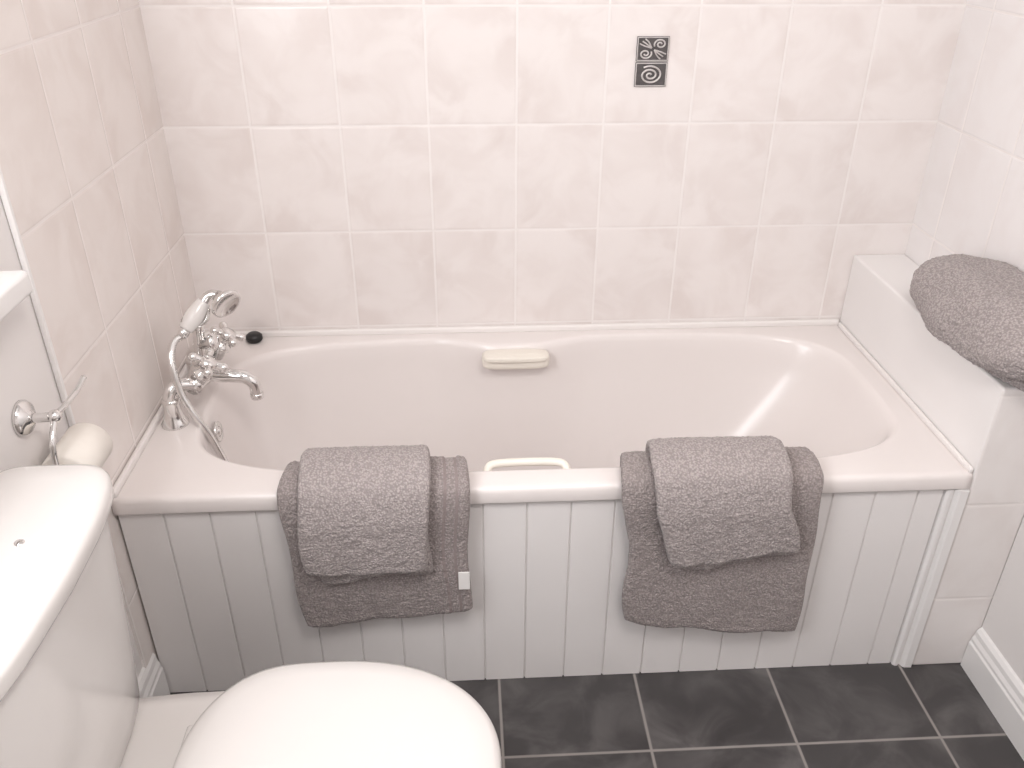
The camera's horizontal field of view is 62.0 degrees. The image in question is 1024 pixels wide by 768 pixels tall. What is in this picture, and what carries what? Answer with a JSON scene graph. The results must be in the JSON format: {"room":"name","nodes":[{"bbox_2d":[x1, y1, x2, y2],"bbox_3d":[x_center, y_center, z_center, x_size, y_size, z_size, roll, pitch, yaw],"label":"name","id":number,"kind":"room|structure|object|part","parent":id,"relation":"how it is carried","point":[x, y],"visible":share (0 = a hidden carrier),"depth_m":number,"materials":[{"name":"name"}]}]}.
{"room":"bathroom","nodes":[
{"label":"bathroom","id":0,"kind":"room"},
{"bbox_2d":[0,0,196,678],"bbox_3d":[-0.763,-0.029,0.636,0.120,2.400,2.750,-1,30,-3],"label":"wall","id":1,"kind":"structure","parent":0,"point":[85,165],"depth_m":1.53,"materials":[{"name":"tile"}]},
{"bbox_2d":[0,270,31,321],"bbox_3d":[-0.683,0.159,0.690,0.048,0.037,1.250,-1,30,-3],"label":"shelf","id":2,"kind":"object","parent":1,"relation":"attached to","point":[15,286],"depth_m":1.19,"materials":[{"name":"white ceramic"}]},
{"bbox_2d":[0,167,75,426],"bbox_3d":[-0.739,-0.580,1.071,0.009,1.869,0.008,-1,30,-3],"label":"trim","id":3,"kind":"structure","parent":1,"relation":"attached to","point":[4,194],"depth_m":1.32,"materials":[{"name":"white plastic"}]},
{"bbox_2d":[11,375,112,467],"bbox_3d":[-0.698,0.082,1.339,0.086,0.162,0.142,-1,30,-3],"label":"toilet roll holder","id":4,"kind":"object","parent":1,"relation":"attached to","point":[82,443],"visible":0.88,"depth_m":1.32,"materials":[{"name":"silver metal"}]},
{"bbox_3d":[-0.713,0.050,1.286,0.043,0.017,0.015,-1,30,-3],"label":"arm","id":5,"kind":"part","parent":4,"relation":"part of","materials":[{"name":"silver metal"}]},
{"bbox_3d":[-0.690,0.049,1.287,0.021,0.021,0.021,-1,30,-3],"label":"arm","id":6,"kind":"part","parent":4,"relation":"part of","materials":[{"name":"silver metal"}]},
{"bbox_2d":[138,653,169,698],"bbox_3d":[-0.686,1.122,0.904,0.018,0.135,2.069,-1,30,-3],"label":"baseboard","id":7,"kind":"structure","parent":1,"relation":"attached to","point":[152,682],"depth_m":1.75,"materials":[{"name":"white wood"}]},
{"bbox_2d":[139,0,966,331],"bbox_3d":[0.096,-0.754,1.921,2.001,2.400,0.100,-1,30,-3],"label":"wall","id":8,"kind":"structure","parent":0,"point":[336,164],"depth_m":1.98,"materials":[{"name":"tile"}]},
{"bbox_2d":[634,36,669,86],"bbox_3d":[0.310,-0.716,1.894,0.072,0.106,0.007,-1,30,-3],"label":"decorative tile","id":9,"kind":"object","parent":8,"relation":"attached to","point":[649,48],"depth_m":1.89,"materials":[{"name":"grey metal"}]},
{"bbox_3d":[0.310,-0.693,1.909,0.072,0.052,0.004,-1,30,-3],"label":"plate","id":10,"kind":"part","parent":9,"relation":"part of","materials":[{"name":"grey metal"}]},
{"bbox_3d":[0.311,-0.740,1.882,0.072,0.052,0.004,-1,30,-3],"label":"plate","id":11,"kind":"part","parent":9,"relation":"part of","materials":[{"name":"grey metal"}]},
{"bbox_2d":[170,662,1023,767],"bbox_3d":[0.170,1.036,1.301,2.001,0.100,2.950,-1,30,-3],"label":"floor","id":12,"kind":"structure","parent":0,"point":[877,715],"depth_m":1.79,"materials":[{"name":"tile"}]},
{"bbox_2d":[0,464,501,767],"bbox_3d":[-0.366,0.562,1.210,0.703,0.806,0.460,-1,30,-3],"label":"toilet","id":13,"kind":"object","parent":12,"relation":"on","point":[70,695],"visible":1,"depth_m":1.19,"materials":[{"name":"white ceramic"}]},
{"bbox_3d":[-0.620,0.237,1.009,0.192,0.040,0.460,-1,30,-3],"label":"cistern lid","id":14,"kind":"part","parent":13,"relation":"part of","materials":[{"name":"white ceramic"}]},
{"bbox_3d":[-0.361,0.741,1.312,0.655,0.395,0.352,-1,30,-3],"label":"bowl","id":15,"kind":"part","parent":13,"relation":"part of","materials":[{"name":"white ceramic"}]},
{"bbox_3d":[-0.246,0.537,1.203,0.463,0.030,0.380,-1,30,-3],"label":"seat lid","id":16,"kind":"part","parent":13,"relation":"part of","materials":[{"name":"white ceramic"}]},
{"bbox_2d":[118,490,943,692],"bbox_3d":[0.055,0.431,1.768,1.600,0.488,0.018,-1,30,-3],"label":"bath panel","id":17,"kind":"object","parent":12,"relation":"on","point":[217,590],"visible":0.63,"depth_m":1.77,"materials":[{"name":"white paint"}]},
{"bbox_2d":[112,319,973,515],"bbox_3d":[0.058,0.201,2.008,1.645,0.429,0.682,-1,30,-3],"label":"bathtub","id":18,"kind":"object","parent":12,"relation":"on","point":[535,413],"visible":0.67,"depth_m":2.17,"materials":[{"name":"ceramic"}]},
{"bbox_2d":[161,290,263,461],"bbox_3d":[-0.646,0.028,1.868,0.196,0.492,0.255,-1,30,-3],"label":"mixer tap","id":19,"kind":"object","parent":18,"relation":"on","point":[203,368],"visible":0.96,"depth_m":1.78,"materials":[{"name":"silver metal"}]},
{"bbox_3d":[-0.655,-0.056,1.750,0.020,0.020,0.020,-1,30,-3],"label":"hot handle knob","id":20,"kind":"part","parent":19,"relation":"part of","materials":[{"name":"silver metal"}]},
{"bbox_3d":[-0.661,-0.142,1.776,0.038,0.067,0.070,24,38,36],"label":"handset handle","id":21,"kind":"part","parent":19,"relation":"part of","materials":[{"name":"white ceramic"}]},
{"bbox_3d":[-0.645,-0.051,1.755,0.026,0.024,0.017,-6,30,-10],"label":"hot handle arm","id":22,"kind":"part","parent":19,"relation":"part of","materials":[{"name":"silver metal"}]},
{"bbox_3d":[-0.623,-0.023,1.743,0.020,0.020,0.020,-1,30,-3],"label":"hot handle knob","id":23,"kind":"part","parent":19,"relation":"part of","materials":[{"name":"silver metal"}]},
{"bbox_3d":[-0.636,-0.067,1.790,0.020,0.020,0.020,-1,30,-3],"label":"hot handle knob","id":24,"kind":"part","parent":19,"relation":"part of","materials":[{"name":"silver metal"}]},
{"bbox_3d":[-0.635,-0.059,1.780,0.017,0.019,0.025,-1,30,-3],"label":"hot handle arm","id":25,"kind":"part","parent":19,"relation":"part of","materials":[{"name":"silver metal"}]},
{"bbox_3d":[-0.645,-0.116,1.850,0.020,0.020,0.020,-1,30,-3],"label":"cold handle knob","id":26,"kind":"part","parent":19,"relation":"part of","materials":[{"name":"silver metal"}]},
{"bbox_3d":[-0.614,-0.039,1.778,0.026,0.023,0.017,-5,30,-10],"label":"hot handle arm","id":27,"kind":"part","parent":19,"relation":"part of","materials":[{"name":"silver metal"}]},
{"bbox_3d":[-0.641,-0.130,1.894,0.020,0.020,0.020,-1,30,-3],"label":"cold handle knob","id":28,"kind":"part","parent":19,"relation":"part of","materials":[{"name":"silver metal"}]},
{"bbox_3d":[-0.603,-0.035,1.784,0.020,0.020,0.020,-1,30,-3],"label":"hot handle knob","id":29,"kind":"part","parent":19,"relation":"part of","materials":[{"name":"silver metal"}]},
{"bbox_3d":[-0.607,-0.090,1.855,0.020,0.020,0.020,-1,30,-3],"label":"cold handle knob","id":30,"kind":"part","parent":19,"relation":"part of","materials":[{"name":"silver metal"}]},
{"bbox_3d":[-0.612,-0.010,1.860,0.124,0.073,0.034,-1,30,-3],"label":"spout","id":31,"kind":"part","parent":19,"relation":"part of","materials":[{"name":"silver metal"}]},
{"bbox_3d":[-0.612,-0.106,1.891,0.026,0.023,0.017,-17,34,-27],"label":"cold handle arm","id":32,"kind":"part","parent":19,"relation":"part of","materials":[{"name":"silver metal"}]},
{"bbox_3d":[-0.603,-0.104,1.899,0.020,0.020,0.020,-1,30,-3],"label":"cold handle knob","id":33,"kind":"part","parent":19,"relation":"part of","materials":[{"name":"silver metal"}]},
{"bbox_2d":[246,331,262,343],"bbox_3d":[-0.646,-0.118,2.135,0.042,0.024,0.042,-1,30,-3],"label":"plug","id":34,"kind":"object","parent":18,"relation":"on","point":[253,337],"visible":0.98,"depth_m":2.12,"materials":[{"name":"black rubber"}]},
{"bbox_2d":[277,455,472,626],"bbox_3d":[-0.257,0.307,1.693,0.358,0.356,0.155,-1,30,-3],"label":"bath towel","id":35,"kind":"object","parent":18,"relation":"on","point":[445,590],"visible":0.43,"depth_m":1.66,"materials":[{"name":"fabric"}]},
{"bbox_2d":[297,444,432,583],"bbox_3d":[-0.276,0.242,1.648,0.249,0.256,0.192,-1,30,-3],"label":"hand towel","id":36,"kind":"object","parent":35,"relation":"on","point":[363,511],"visible":1,"depth_m":1.56,"materials":[{"name":"grey fabric"}]},
{"bbox_3d":[0.009,-0.062,2.126,0.168,0.042,0.044,-1,30,-3],"label":"grab handle","id":37,"kind":"part","parent":18,"relation":"part of","materials":[{"name":"beige plastic"}]},
{"bbox_3d":[0.029,0.167,1.688,0.177,0.032,0.041,-1,30,-3],"label":"grab handle","id":38,"kind":"part","parent":18,"relation":"part of","materials":[{"name":"beige plastic"}]},
{"bbox_2d":[620,446,823,632],"bbox_3d":[0.402,0.319,1.742,0.401,0.422,0.145,-1,30,-3],"label":"bath towel","id":39,"kind":"object","parent":18,"relation":"on","point":[765,593],"visible":0.51,"depth_m":1.71,"materials":[{"name":"grey fabric"}]},
{"bbox_2d":[645,435,799,569],"bbox_3d":[0.406,0.223,1.681,0.299,0.251,0.192,-1,30,-3],"label":"hand towel","id":40,"kind":"object","parent":39,"relation":"on","point":[720,501],"visible":0.99,"depth_m":1.59,"materials":[{"name":"grey fabric"}]},
{"bbox_2d":[840,254,1023,664],"bbox_3d":[0.947,0.151,2.038,0.133,0.718,0.682,-1,30,-3],"label":"wall ledge","id":41,"kind":"object","parent":12,"relation":"on","point":[979,413],"visible":0.54,"depth_m":1.78,"materials":[{"name":"tile"}]},
{"bbox_2d":[909,254,1023,391],"bbox_3d":[0.934,-0.128,1.664,0.182,0.153,0.476,-1,30,-3],"label":"folded towel","id":42,"kind":"object","parent":41,"relation":"on","point":[972,305],"visible":1,"depth_m":1.64,"materials":[{"name":"grey fabric"}]},
{"bbox_2d":[905,0,1023,614],"bbox_3d":[1.125,-0.073,0.731,0.100,2.400,2.750,-1,30,-3],"label":"wall","id":43,"kind":"structure","parent":0,"point":[971,198],"depth_m":1.83,"materials":[{"name":"tile"}]},
{"bbox_2d":[890,489,969,666],"bbox_3d":[0.876,0.415,1.804,0.042,0.488,0.033,-1,30,-3],"label":"trim","id":44,"kind":"structure","parent":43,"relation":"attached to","point":[952,503],"depth_m":1.78,"materials":[{"name":"white wood"}]},
{"bbox_2d":[960,627,1023,760],"bbox_3d":[1.076,1.090,0.996,0.018,0.115,2.063,-1,30,-3],"label":"baseboard","id":45,"kind":"structure","parent":43,"relation":"attached to","point":[997,683],"depth_m":1.79,"materials":[{"name":"white wood"}]},
{"bbox_2d":[982,517,1023,683],"bbox_3d":[1.088,0.826,0.847,0.004,0.719,2.065,-1,30,-3],"label":"wall","id":46,"kind":"structure","parent":0,"point":[1003,622],"depth_m":1.76,"materials":[{"name":"white paint"}]}
]}

